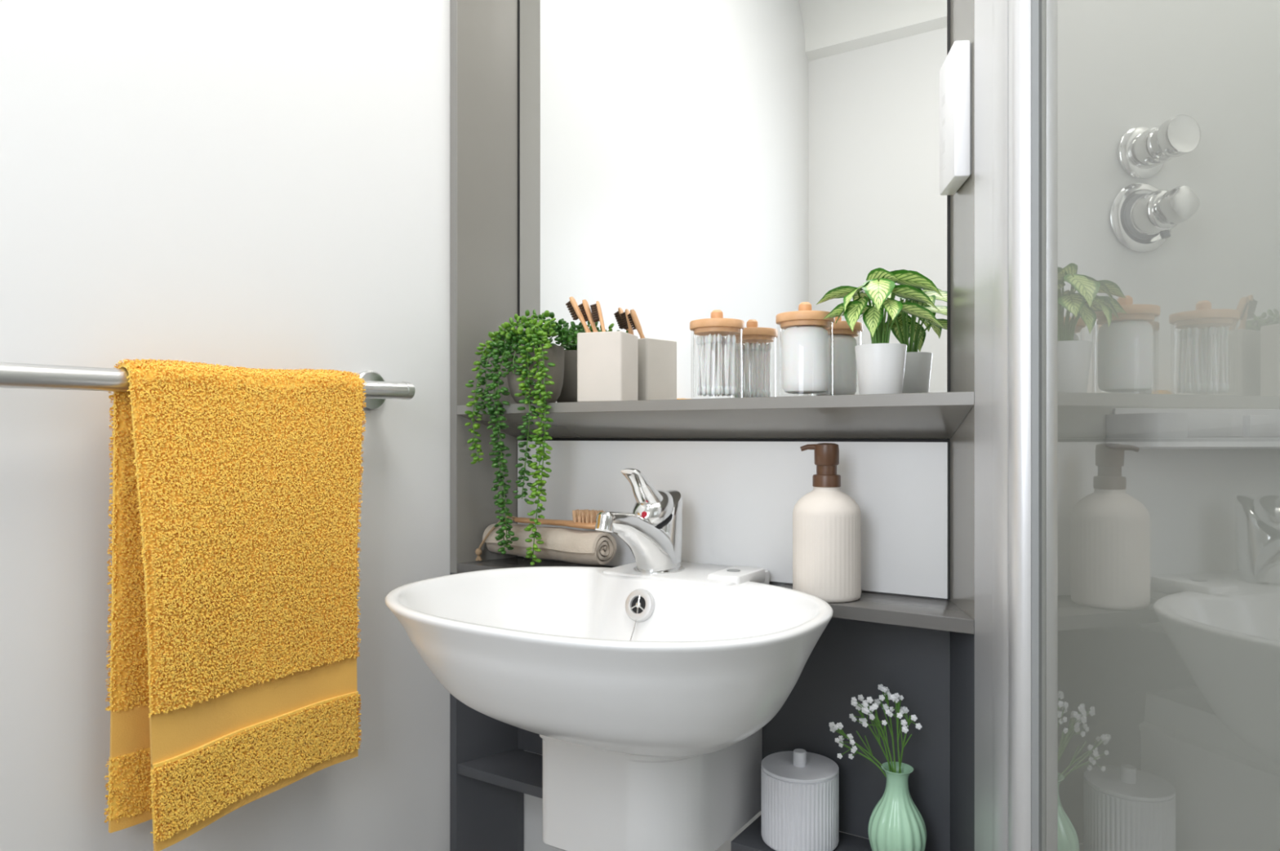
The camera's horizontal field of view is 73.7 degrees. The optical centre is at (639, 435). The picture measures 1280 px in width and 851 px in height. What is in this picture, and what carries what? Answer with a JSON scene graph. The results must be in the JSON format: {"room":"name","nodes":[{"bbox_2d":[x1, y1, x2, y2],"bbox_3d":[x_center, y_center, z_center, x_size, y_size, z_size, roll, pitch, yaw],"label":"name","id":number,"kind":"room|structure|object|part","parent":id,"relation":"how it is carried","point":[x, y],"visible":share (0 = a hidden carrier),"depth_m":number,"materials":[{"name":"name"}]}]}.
{"room":"bathroom","nodes":[
{"label":"bathroom","id":0,"kind":"room"},
{"bbox_2d":[0,0,449,850],"bbox_3d":[-0.694,-0.235,0.921,0.050,2.470,1.660,0,0,32],"label":"wall","id":1,"kind":"structure","parent":0,"point":[247,184],"depth_m":1.11,"materials":[{"name":"white paint"}]},
{"bbox_2d":[0,362,415,411],"bbox_3d":[-0.572,-0.064,0.995,0.075,0.072,0.759,0,0,32],"label":"towel rail","id":2,"kind":"object","parent":1,"relation":"attached to","point":[12,375],"visible":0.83,"depth_m":0.91,"materials":[{"name":"silver metal"}]},
{"bbox_2d":[103,359,366,850],"bbox_3d":[-0.487,0.186,1.076,0.075,0.555,0.327,0,0,32],"label":"bath towel","id":3,"kind":"object","parent":2,"relation":"hanging from","point":[233,638],"visible":1,"depth_m":1.02,"materials":[{"name":"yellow fabric"}]},
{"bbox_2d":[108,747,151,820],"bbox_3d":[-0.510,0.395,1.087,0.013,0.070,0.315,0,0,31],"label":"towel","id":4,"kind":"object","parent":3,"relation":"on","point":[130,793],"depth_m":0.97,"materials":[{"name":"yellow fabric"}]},
{"bbox_2d":[524,438,946,850],"bbox_3d":[0.096,-0.235,1.372,0.797,2.470,0.050,0,0,32],"label":"wall","id":5,"kind":"structure","parent":0,"point":[533,842],"depth_m":1.52,"materials":[{"name":"white paint"}]},
{"bbox_2d":[517,438,950,599],"bbox_3d":[0.097,0.110,1.325,0.742,0.211,0.013,0,0,32],"label":"backsplash","id":6,"kind":"structure","parent":5,"relation":"attached to","point":[740,496],"depth_m":1.26,"materials":[{"name":"white"}]},
{"bbox_2d":[1041,0,1279,850],"bbox_3d":[0.845,-0.235,1.290,0.826,2.470,0.046,0,0,-9],"label":"wall","id":7,"kind":"structure","parent":0,"point":[1161,567],"depth_m":1.25,"materials":[{"name":"white"}]},
{"bbox_2d":[1109,182,1199,252],"bbox_3d":[0.739,-0.319,1.206,0.102,0.102,0.089,0,0,-9],"label":"shower valve","id":8,"kind":"object","parent":7,"relation":"attached to","point":[1143,216],"visible":1,"depth_m":1.22,"materials":[{"name":"silver metal"}]},
{"bbox_3d":[0.743,-0.319,1.181,0.050,0.050,0.039,0,0,-9],"label":"cross knob","id":9,"kind":"part","parent":8,"relation":"part of","materials":[{"name":"silver metal"}]},
{"bbox_2d":[1116,114,1200,179],"bbox_3d":[0.739,-0.414,1.209,0.077,0.077,0.082,0,0,-9],"label":"shower valve","id":10,"kind":"object","parent":7,"relation":"attached to","point":[1142,152],"visible":1,"depth_m":1.20,"materials":[{"name":"silver metal"}]},
{"bbox_2d":[1106,408,1279,448],"bbox_3d":[0.854,-0.011,1.217,0.340,0.058,0.100,0,0,-9],"label":"shower shelf","id":11,"kind":"object","parent":7,"relation":"attached to","point":[1127,428],"visible":1,"depth_m":1.17,"materials":[{"name":"white plastic"}]},
{"bbox_2d":[1106,437,1279,448],"bbox_3d":[0.854,0.010,1.217,0.340,0.016,0.100,0,0,-9],"label":"tray","id":12,"kind":"object","parent":11,"relation":"on","point":[1111,442],"depth_m":1.16,"materials":[{"name":"white plastic"}]},
{"bbox_3d":[0.847,-0.019,1.264,0.320,0.042,0.006,0,0,-9],"label":"plate","id":13,"kind":"part","parent":11,"relation":"part of","materials":[{"name":"white plastic"}]},
{"bbox_3d":[0.548,1.020,0.499,2.597,0.040,2.282,0,0,32],"label":"floor","id":14,"kind":"structure","parent":0,"visible":0},
{"bbox_2d":[449,0,974,850],"bbox_3d":[0.100,-0.235,1.316,0.863,2.470,0.223,0,0,32],"label":"bathroom cabinet","id":15,"kind":"object","parent":14,"relation":"on","point":[922,650],"visible":0.56,"depth_m":1.23,"materials":[{"name":"grey laminate"}]},
{"bbox_3d":[-0.266,0.617,1.495,0.054,0.767,0.128,0,0,32],"label":"panel","id":16,"kind":"part","parent":15,"relation":"part of","materials":[{"name":"grey stone"}]},
{"bbox_3d":[-0.266,-0.619,1.495,0.054,1.703,0.128,0,0,32],"label":"panel","id":17,"kind":"part","parent":15,"relation":"part of","materials":[{"name":"grey laminate"}]},
{"bbox_2d":[457,749,542,799],"bbox_3d":[-0.158,0.566,1.415,0.290,0.017,0.109,0,0,32],"label":"shelf","id":18,"kind":"object","parent":15,"relation":"attached to","point":[519,771],"depth_m":1.44,"materials":[{"name":"grey laminate"}]},
{"bbox_2d":[464,309,584,565],"bbox_3d":[-0.178,-0.002,1.401,0.200,0.408,0.134,0,0,35],"label":"trailing plant","id":19,"kind":"object","parent":15,"relation":"on","point":[535,366],"visible":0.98,"depth_m":1.37,"materials":[{"name":"green plant"}]},
{"bbox_3d":[-0.230,-0.061,1.415,0.093,0.212,0.010,0,0,-10],"label":"trailing stem","id":20,"kind":"part","parent":19,"relation":"part of","materials":[{"name":"green plant"}]},
{"bbox_3d":[-0.220,-0.100,1.409,0.084,0.121,0.010,0,0,-16],"label":"trailing stem","id":21,"kind":"part","parent":19,"relation":"part of","materials":[{"name":"green plant"}]},
{"bbox_3d":[-0.209,0.011,1.398,0.040,0.348,0.055,0,0,32],"label":"trailing stem","id":22,"kind":"part","parent":19,"relation":"part of","materials":[{"name":"green plant"}]},
{"bbox_3d":[-0.202,0.006,1.398,0.028,0.338,0.067,0,0,32],"label":"trailing stem","id":23,"kind":"part","parent":19,"relation":"part of","materials":[{"name":"green plant"}]},
{"bbox_3d":[-0.196,-0.159,1.382,0.122,0.040,0.010,0,0,32],"label":"trailing stem","id":24,"kind":"part","parent":19,"relation":"part of","materials":[{"name":"green plant"}]},
{"bbox_3d":[-0.181,-0.108,1.376,0.003,0.106,0.048,0,0,3],"label":"trailing stem","id":25,"kind":"part","parent":19,"relation":"part of","materials":[{"name":"green plant"}]},
{"bbox_3d":[-0.175,-0.033,1.371,0.030,0.266,0.045,0,0,32],"label":"trailing stem","id":26,"kind":"part","parent":19,"relation":"part of","materials":[{"name":"green plant"}]},
{"bbox_3d":[-0.184,-0.170,1.393,0.109,0.041,0.008,0,0,32],"label":"trailing stem","id":27,"kind":"part","parent":19,"relation":"part of","materials":[{"name":"green plant"}]},
{"bbox_3d":[-0.174,-0.100,1.422,0.095,0.096,0.095,0,0,32],"label":"pot","id":28,"kind":"part","parent":19,"relation":"part of","materials":[{"name":"grey ceramic"}]},
{"bbox_3d":[-0.166,0.016,1.362,0.018,0.363,0.085,0,0,-16],"label":"trailing stem","id":29,"kind":"part","parent":19,"relation":"part of","materials":[{"name":"green plant"}]},
{"bbox_3d":[-0.159,-0.035,1.370,0.010,0.261,0.077,0,0,-2],"label":"trailing stem","id":30,"kind":"part","parent":19,"relation":"part of","materials":[{"name":"green plant"}]},
{"bbox_2d":[457,557,613,573],"bbox_3d":[-0.154,0.225,1.412,0.301,0.017,0.109,0,0,32],"label":"shelf","id":31,"kind":"object","parent":15,"relation":"attached to","point":[464,565],"depth_m":1.44,"materials":[{"name":"grey laminate"}]},
{"bbox_2d":[482,523,616,564],"bbox_3d":[-0.155,0.178,1.410,0.252,0.055,0.062,0,0,37],"label":"cloth","id":32,"kind":"object","parent":15,"relation":"on","point":[564,544],"visible":0.71,"depth_m":1.36,"materials":[{"name":"beige fabric"}]},
{"bbox_2d":[475,509,604,561],"bbox_3d":[-0.162,0.166,1.408,0.255,0.094,0.043,0,0,30],"label":"bath brush","id":33,"kind":"object","parent":32,"relation":"on","point":[582,519],"visible":0.83,"depth_m":1.37,"materials":[{"name":"brown wood"}]},
{"bbox_3d":[-0.240,0.165,1.447,0.073,0.059,0.014,0,0,14],"label":"hanging cord","id":34,"kind":"part","parent":33,"relation":"part of","materials":[{"name":"brown fabric"}]},
{"bbox_3d":[-0.130,0.142,1.392,0.184,0.012,0.043,0,0,32],"label":"handle","id":35,"kind":"part","parent":33,"relation":"part of","materials":[{"name":"brown wood"}]},
{"bbox_2d":[577,331,638,402],"bbox_3d":[-0.050,-0.106,1.345,0.075,0.107,0.075,0,0,20],"label":"tumbler","id":36,"kind":"object","parent":15,"relation":"on","point":[607,362],"visible":0.85,"depth_m":1.31,"materials":[{"name":"beige ceramic"}]},
{"bbox_2d":[565,297,591,333],"bbox_3d":[-0.074,-0.142,1.355,0.096,0.163,0.013,0,0,21],"label":"toothbrush","id":37,"kind":"object","parent":36,"relation":"in","point":[574,308],"visible":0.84,"depth_m":1.36,"materials":[{"name":"brown wood"}]},
{"bbox_2d":[577,299,598,332],"bbox_3d":[-0.065,-0.139,1.360,0.070,0.157,0.015,0,0,14],"label":"toothbrush","id":38,"kind":"object","parent":36,"relation":"in","point":[584,308],"visible":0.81,"depth_m":1.36,"materials":[{"name":"brown wood"}]},
{"bbox_2d":[590,301,605,332],"bbox_3d":[-0.056,-0.138,1.339,0.017,0.155,0.072,0,0,-34],"label":"toothbrush","id":39,"kind":"object","parent":36,"relation":"in","point":[596,310],"visible":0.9,"depth_m":1.35,"materials":[{"name":"brown wood"}]},
{"bbox_3d":[-0.051,-0.138,1.339,0.006,0.163,0.011,-14,-18,5],"label":"handle","id":40,"kind":"part","parent":39,"relation":"part of","materials":[{"name":"brown wood"}]},
{"bbox_2d":[385,561,833,850],"bbox_3d":[-0.027,0.373,1.097,0.565,0.369,0.503,0,0,32],"label":"washbasin","id":41,"kind":"object","parent":15,"relation":"attached to","point":[649,699],"visible":1,"depth_m":1.08,"materials":[{"name":"white ceramic"}]},
{"bbox_3d":[-0.048,0.288,1.063,0.565,0.176,0.424,0,0,32],"label":"bowl","id":42,"kind":"part","parent":41,"relation":"part of","materials":[{"name":"white ceramic"}]},
{"bbox_3d":[-0.022,0.283,1.131,0.003,0.101,0.082,0,0,29],"label":"plug chain","id":43,"kind":"part","parent":41,"relation":"part of","materials":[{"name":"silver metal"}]},
{"bbox_2d":[630,595,644,610],"bbox_3d":[-0.002,0.229,1.167,0.022,0.019,0.008,0,0,32],"label":"grille","id":44,"kind":"object","parent":41,"relation":"attached to","point":[637,602],"depth_m":1.17,"materials":[{"name":"silver metal"}]},
{"bbox_2d":[595,468,684,573],"bbox_3d":[-0.002,0.126,1.207,0.075,0.160,0.196,0,0,32],"label":"mixer tap","id":45,"kind":"object","parent":41,"relation":"on","point":[652,532],"visible":0.99,"depth_m":1.21,"materials":[{"name":"silver metal"}]},
{"bbox_3d":[-0.001,0.153,1.208,0.057,0.104,0.172,0,0,32],"label":"spout","id":46,"kind":"part","parent":45,"relation":"part of","materials":[{"name":"silver metal"}]},
{"bbox_3d":[0.003,0.079,1.214,0.044,0.066,0.077,0,0,32],"label":"lever handle","id":47,"kind":"part","parent":45,"relation":"part of","materials":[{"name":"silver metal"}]},
{"bbox_3d":[0.019,0.106,1.240,0.057,0.054,0.071,0,0,32],"label":"lever","id":48,"kind":"part","parent":45,"relation":"part of","materials":[{"name":"silver metal"}]},
{"bbox_2d":[457,391,973,439],"bbox_3d":[0.070,-0.024,1.270,0.831,0.056,0.109,0,0,32],"label":"shelf","id":49,"kind":"object","parent":15,"relation":"attached to","point":[933,415],"depth_m":1.19,"materials":[{"name":"grey laminate"}]},
{"bbox_2d":[689,310,744,396],"bbox_3d":[0.112,-0.117,1.238,0.079,0.130,0.079,0,0,32],"label":"storage jar","id":50,"kind":"object","parent":15,"relation":"on","point":[717,324],"visible":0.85,"depth_m":1.21,"materials":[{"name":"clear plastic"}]},
{"bbox_2d":[693,330,693,396],"bbox_3d":[0.112,-0.103,1.238,0.075,0.101,0.075,0,0,32],"label":"jar","id":51,"kind":"object","parent":50,"relation":"on","point":[693,331],"depth_m":1.24,"materials":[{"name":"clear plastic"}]},
{"bbox_2d":[696,336,702,395],"bbox_3d":[0.087,-0.101,1.243,0.010,0.087,0.005,0,0,-19],"label":"cotton swab","id":52,"kind":"object","parent":50,"relation":"in","point":[697,338],"visible":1,"depth_m":1.24,"materials":[{"name":"white fabric"}]},
{"bbox_2d":[697,335,702,395],"bbox_3d":[0.086,-0.101,1.233,0.005,0.087,0.009,0,0,-20],"label":"cotton swab","id":53,"kind":"object","parent":50,"relation":"in","point":[700,340],"visible":1,"depth_m":1.23,"materials":[{"name":"white"}]},
{"bbox_2d":[701,335,704,395],"bbox_3d":[0.091,-0.102,1.232,0.005,0.087,0.006,-1,-1,32],"label":"cotton swab","id":54,"kind":"object","parent":50,"relation":"in","point":[702,336],"visible":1,"depth_m":1.23,"materials":[{"name":"white"}]},
{"bbox_2d":[702,334,707,395],"bbox_3d":[0.094,-0.102,1.224,0.009,0.087,0.005,0,0,-37],"label":"cotton swab","id":55,"kind":"object","parent":50,"relation":"in","point":[706,335],"visible":1,"depth_m":1.22,"materials":[{"name":"white"}]},
{"bbox_2d":[703,336,706,395],"bbox_3d":[0.095,-0.101,1.241,0.005,0.087,0.009,0,0,-15],"label":"cotton swab","id":56,"kind":"object","parent":50,"relation":"in","point":[704,336],"visible":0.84,"depth_m":1.24,"materials":[{"name":"white"}]},
{"bbox_2d":[706,333,711,395],"bbox_3d":[0.098,-0.101,1.212,0.005,0.087,0.009,0,0,-41],"label":"cotton swab","id":57,"kind":"object","parent":50,"relation":"in","point":[708,390],"visible":1,"depth_m":1.21,"materials":[{"name":"white"}]},
{"bbox_2d":[706,334,711,395],"bbox_3d":[0.099,-0.102,1.224,0.006,0.087,0.006,-1,0,32],"label":"cotton swab","id":58,"kind":"object","parent":50,"relation":"in","point":[708,335],"visible":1,"depth_m":1.22,"materials":[{"name":"white"}]},
{"bbox_2d":[710,342,712,395],"bbox_3d":[0.103,-0.102,1.243,0.005,0.087,0.009,0,0,24],"label":"cotton swab","id":59,"kind":"object","parent":50,"relation":"in","point":[711,342],"visible":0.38,"depth_m":1.24,"materials":[{"name":"white fabric"}]},
{"bbox_2d":[711,360,713,396],"bbox_3d":[0.108,-0.102,1.266,0.009,0.087,0.005,0,0,-33],"label":"cotton swab","id":60,"kind":"object","parent":50,"relation":"in","point":[713,360],"visible":0.15,"depth_m":1.26,"materials":[{"name":"white fabric"}]},
{"bbox_2d":[711,334,716,395],"bbox_3d":[0.105,-0.102,1.216,0.008,0.087,0.005,0,0,36],"label":"cotton swab","id":61,"kind":"object","parent":50,"relation":"in","point":[713,390],"visible":1,"depth_m":1.21,"materials":[{"name":"white"}]},
{"bbox_2d":[711,334,717,395],"bbox_3d":[0.107,-0.101,1.222,0.010,0.087,0.005,0,0,-14],"label":"cotton swab","id":62,"kind":"object","parent":50,"relation":"in","point":[715,375],"visible":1,"depth_m":1.22,"materials":[{"name":"white"}]},
{"bbox_2d":[714,343,717,396],"bbox_3d":[0.112,-0.102,1.256,0.007,0.087,0.005,0,0,-35],"label":"cotton swab","id":63,"kind":"object","parent":50,"relation":"in","point":[716,344],"visible":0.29,"depth_m":1.25,"materials":[{"name":"white fabric"}]},
{"bbox_3d":[0.112,-0.157,1.238,0.079,0.018,0.079,0,0,32],"label":"lid","id":64,"kind":"part","parent":50,"relation":"part of","materials":[{"name":"brown wood"}]},
{"bbox_3d":[0.112,-0.174,1.238,0.018,0.018,0.018,0,0,32],"label":"lid knob","id":65,"kind":"part","parent":50,"relation":"part of","materials":[{"name":"brown wood"}]},
{"bbox_2d":[716,333,720,395],"bbox_3d":[0.112,-0.102,1.211,0.006,0.087,0.005,1,2,32],"label":"cotton swab","id":66,"kind":"object","parent":50,"relation":"in","point":[718,389],"visible":1,"depth_m":1.21,"materials":[{"name":"white"}]},
{"bbox_2d":[720,334,723,395],"bbox_3d":[0.115,-0.102,1.218,0.006,0.087,0.005,-1,1,32],"label":"cotton swab","id":67,"kind":"object","parent":50,"relation":"in","point":[721,337],"visible":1,"depth_m":1.22,"materials":[{"name":"white"}]},
{"bbox_2d":[721,336,724,395],"bbox_3d":[0.121,-0.102,1.242,0.005,0.087,0.009,0,0,33],"label":"cotton swab","id":68,"kind":"object","parent":50,"relation":"in","point":[723,337],"visible":0.78,"depth_m":1.24,"materials":[{"name":"white fabric"}]},
{"bbox_2d":[721,343,725,395],"bbox_3d":[0.122,-0.102,1.247,0.008,0.087,0.005,0,0,-27],"label":"cotton swab","id":69,"kind":"object","parent":50,"relation":"in","point":[722,344],"visible":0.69,"depth_m":1.25,"materials":[{"name":"white fabric"}]},
{"bbox_2d":[724,337,727,395],"bbox_3d":[0.125,-0.102,1.226,0.006,0.087,0.005,2,0,32],"label":"cotton swab","id":70,"kind":"object","parent":50,"relation":"in","point":[726,337],"visible":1,"depth_m":1.23,"materials":[{"name":"white fabric"}]},
{"bbox_2d":[725,334,730,395],"bbox_3d":[0.126,-0.102,1.217,0.006,0.087,0.006,1,0,32],"label":"cotton swab","id":71,"kind":"object","parent":50,"relation":"in","point":[728,335],"visible":1,"depth_m":1.22,"materials":[{"name":"white"}]},
{"bbox_2d":[725,336,730,395],"bbox_3d":[0.129,-0.102,1.241,0.009,0.087,0.005,0,0,26],"label":"cotton swab","id":72,"kind":"object","parent":50,"relation":"in","point":[726,336],"visible":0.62,"depth_m":1.24,"materials":[{"name":"white fabric"}]},
{"bbox_2d":[728,335,732,395],"bbox_3d":[0.131,-0.102,1.227,0.005,0.087,0.006,1,2,32],"label":"cotton swab","id":73,"kind":"object","parent":50,"relation":"in","point":[731,342],"visible":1,"depth_m":1.23,"materials":[{"name":"white fabric"}]},
{"bbox_2d":[731,334,735,395],"bbox_3d":[0.134,-0.102,1.221,0.006,0.087,0.006,1,0,32],"label":"cotton swab","id":74,"kind":"object","parent":50,"relation":"in","point":[734,335],"visible":1,"depth_m":1.22,"materials":[{"name":"white"}]},
{"bbox_2d":[733,342,736,395],"bbox_3d":[0.136,-0.102,1.234,0.005,0.087,0.007,0,0,10],"label":"cotton swab","id":75,"kind":"object","parent":50,"relation":"in","point":[735,343],"visible":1,"depth_m":1.23,"materials":[{"name":"white fabric"}]},
{"bbox_2d":[517,0,950,404],"bbox_3d":[0.098,-0.631,1.325,0.742,1.158,0.012,0,0,32],"label":"wall mirror","id":76,"kind":"object","parent":15,"relation":"attached to","point":[680,162],"visible":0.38,"depth_m":1.30,"materials":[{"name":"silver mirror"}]},
{"bbox_3d":[0.097,0.406,1.324,0.741,0.302,0.010,0,0,32],"label":"panel","id":77,"kind":"part","parent":15,"relation":"part of","materials":[{"name":"grey stone"}]},
{"bbox_2d":[760,749,839,850],"bbox_3d":[0.220,0.495,1.173,0.105,0.123,0.105,0,0,32],"label":"ribbed canister","id":78,"kind":"object","parent":15,"relation":"on","point":[800,788],"visible":1,"depth_m":1.13,"materials":[{"name":"white ceramic"}]},
{"bbox_3d":[0.220,0.443,1.173,0.018,0.020,0.018,0,0,32],"label":"lid knob","id":79,"kind":"part","parent":78,"relation":"part of","materials":[{"name":"white ceramic"}]},
{"bbox_3d":[0.220,0.455,1.173,0.105,0.005,0.105,0,0,32],"label":"lid","id":80,"kind":"part","parent":78,"relation":"part of","materials":[{"name":"white ceramic"}]},
{"bbox_2d":[730,815,871,850],"bbox_3d":[0.287,0.566,1.131,0.317,0.017,0.109,0,0,32],"label":"shelf","id":81,"kind":"object","parent":15,"relation":"attached to","point":[750,839],"depth_m":1.18,"materials":[{"name":"grey laminate"}]},
{"bbox_2d":[775,302,835,396],"bbox_3d":[0.226,-0.117,1.165,0.079,0.130,0.079,0,0,32],"label":"storage jar","id":82,"kind":"object","parent":15,"relation":"on","point":[804,317],"visible":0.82,"depth_m":1.14,"materials":[{"name":"glass"}]},
{"bbox_2d":[782,326,828,394],"bbox_3d":[0.226,-0.102,1.165,0.063,0.088,0.063,0,0,32],"label":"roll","id":83,"kind":"object","parent":82,"relation":"in","point":[805,349],"visible":1,"depth_m":1.14,"materials":[{"name":"white paper"}]},
{"bbox_3d":[0.226,-0.157,1.165,0.079,0.018,0.079,0,0,32],"label":"lid","id":84,"kind":"part","parent":82,"relation":"part of","materials":[{"name":"brown wood"}]},
{"bbox_3d":[0.226,-0.174,1.165,0.018,0.018,0.018,0,0,32],"label":"lid knob","id":85,"kind":"part","parent":82,"relation":"part of","materials":[{"name":"brown wood"}]},
{"bbox_2d":[792,443,861,603],"bbox_3d":[0.249,0.113,1.141,0.089,0.206,0.089,0,0,32],"label":"soap dispenser","id":86,"kind":"object","parent":15,"relation":"on","point":[827,521],"visible":0.93,"depth_m":1.11,"materials":[{"name":"beige ceramic"}]},
{"bbox_2d":[779,584,973,634],"bbox_3d":[0.302,0.225,1.122,0.283,0.017,0.109,0,0,32],"label":"shelf","id":87,"kind":"object","parent":15,"relation":"attached to","point":[954,615],"depth_m":1.06,"materials":[{"name":"grey laminate"}]},
{"bbox_2d":[816,267,943,394],"bbox_3d":[0.310,-0.133,1.100,0.163,0.162,0.108,0,0,32],"label":"potted plant","id":88,"kind":"object","parent":15,"relation":"on","point":[880,364],"visible":0.99,"depth_m":1.08,"materials":[{"name":"green plant"}]},
{"bbox_3d":[0.297,-0.133,1.093,0.022,0.057,0.004,0,0,-35],"label":"stem","id":89,"kind":"part","parent":88,"relation":"part of","materials":[{"name":"green plant"}]},
{"bbox_3d":[0.302,-0.133,1.089,0.003,0.057,0.021,0,0,32],"label":"stem","id":90,"kind":"part","parent":88,"relation":"part of","materials":[{"name":"green plant"}]},
{"bbox_3d":[0.306,-0.150,1.090,0.003,0.090,0.018,0,0,23],"label":"stem","id":91,"kind":"part","parent":88,"relation":"part of","materials":[{"name":"green plant"}]},
{"bbox_3d":[0.311,-0.084,1.103,0.065,0.064,0.065,0,0,32],"label":"pot","id":92,"kind":"part","parent":88,"relation":"part of","materials":[{"name":"white ceramic"}]},
{"bbox_3d":[0.312,-0.151,1.098,0.003,0.094,0.009,0,0,-11],"label":"stem","id":93,"kind":"part","parent":88,"relation":"part of","materials":[{"name":"green plant"}]},
{"bbox_3d":[0.311,-0.138,1.083,0.004,0.067,0.025,0,0,2],"label":"stem","id":94,"kind":"part","parent":88,"relation":"part of","materials":[{"name":"green plant"}]},
{"bbox_3d":[0.317,-0.143,1.086,0.004,0.077,0.023,0,0,-19],"label":"stem","id":95,"kind":"part","parent":88,"relation":"part of","materials":[{"name":"green plant"}]},
{"bbox_3d":[0.324,-0.133,1.087,0.004,0.057,0.025,0,0,-36],"label":"stem","id":96,"kind":"part","parent":88,"relation":"part of","materials":[{"name":"green plant"}]},
{"bbox_2d":[867,762,926,850],"bbox_3d":[0.331,0.492,1.098,0.073,0.129,0.073,0,0,32],"label":"bud vase","id":97,"kind":"object","parent":15,"relation":"on","point":[895,824],"visible":0.98,"depth_m":1.08,"materials":[{"name":"green ceramic"}]},
{"bbox_2d":[828,722,886,770],"bbox_3d":[0.291,0.414,1.110,0.093,0.078,0.025,0,0,32],"label":"flower sprig","id":98,"kind":"object","parent":97,"relation":"in","point":[838,726],"visible":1,"depth_m":1.12,"materials":[{"name":"green"}]},
{"bbox_2d":[835,733,886,778],"bbox_3d":[0.289,0.422,1.107,0.072,0.061,0.023,0,0,27],"label":"flower sprig","id":99,"kind":"object","parent":97,"relation":"in","point":[854,749],"visible":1,"depth_m":1.11,"materials":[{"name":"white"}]},
{"bbox_2d":[850,694,890,772],"bbox_3d":[0.298,0.393,1.099,0.052,0.119,0.024,0,0,19],"label":"flower sprig","id":100,"kind":"object","parent":97,"relation":"in","point":[854,702],"visible":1,"depth_m":1.10,"materials":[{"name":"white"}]},
{"bbox_2d":[848,703,893,773],"bbox_3d":[0.302,0.400,1.111,0.064,0.105,0.021,0,0,30],"label":"flower sprig","id":101,"kind":"object","parent":97,"relation":"in","point":[858,708],"visible":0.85,"depth_m":1.11,"materials":[{"name":"green"}]},
{"bbox_2d":[861,702,894,773],"bbox_3d":[0.307,0.397,1.093,0.045,0.111,0.013,0,0,9],"label":"flower sprig","id":102,"kind":"object","parent":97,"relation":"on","point":[865,705],"visible":1,"depth_m":1.09,"materials":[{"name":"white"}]},
{"bbox_2d":[874,684,896,773],"bbox_3d":[0.317,0.388,1.102,0.022,0.130,0.023,0,0,-7],"label":"flower sprig","id":103,"kind":"object","parent":97,"relation":"in","point":[885,707],"visible":0.97,"depth_m":1.10,"materials":[{"name":"green"}]},
{"bbox_2d":[885,693,903,773],"bbox_3d":[0.327,0.390,1.087,0.022,0.126,0.028,0,0,32],"label":"flower sprig","id":104,"kind":"object","parent":97,"relation":"in","point":[894,698],"visible":1,"depth_m":1.09,"materials":[{"name":"green"}]},
{"bbox_3d":[0.326,0.392,1.088,0.015,0.122,0.025,0,0,25],"label":"stem","id":105,"kind":"part","parent":104,"relation":"part of","materials":[{"name":"green plant"}]},
{"bbox_2d":[898,706,921,773],"bbox_3d":[0.339,0.400,1.085,0.017,0.106,0.040,0,0,-22],"label":"flower sprig","id":106,"kind":"object","parent":97,"relation":"in","point":[904,710],"visible":0.99,"depth_m":1.09,"materials":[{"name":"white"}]},
{"bbox_3d":[0.340,0.402,1.088,0.013,0.101,0.035,0,0,-17],"label":"stem","id":107,"kind":"part","parent":106,"relation":"part of","materials":[{"name":"green plant"}]},
{"bbox_2d":[939,40,971,195],"bbox_3d":[0.388,-0.389,1.053,0.020,0.162,0.083,0,0,8],"label":"wall control","id":108,"kind":"object","parent":15,"relation":"attached to","point":[955,73],"visible":1,"depth_m":1.01,"materials":[{"name":"white plastic"}]},
{"bbox_3d":[0.398,-0.389,1.052,0.002,0.156,0.077,0,0,8],"label":"plate","id":109,"kind":"part","parent":108,"relation":"part of","materials":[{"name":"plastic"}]},
{"bbox_3d":[0.416,-0.619,1.116,0.017,1.703,0.236,0,0,8],"label":"panel","id":110,"kind":"part","parent":15,"relation":"part of","materials":[{"name":"grey laminate"}]},
{"bbox_3d":[0.416,0.617,1.116,0.017,0.767,0.236,0,0,8],"label":"panel","id":111,"kind":"part","parent":15,"relation":"part of","materials":[{"name":"grey stone"}]},
{"bbox_2d":[974,0,1041,850],"bbox_3d":[0.319,-0.105,0.355,0.034,2.210,1.298,0,0,8],"label":"shower door frame","id":112,"kind":"structure","parent":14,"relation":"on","point":[1008,33],"depth_m":0.87,"materials":[{"name":"silver metal"}]},
{"bbox_3d":[0.402,-0.105,0.959,0.030,2.150,0.079,0,0,8],"label":"wall post","id":113,"kind":"part","parent":112,"relation":"part of","materials":[{"name":"silver metal"}]}
]}

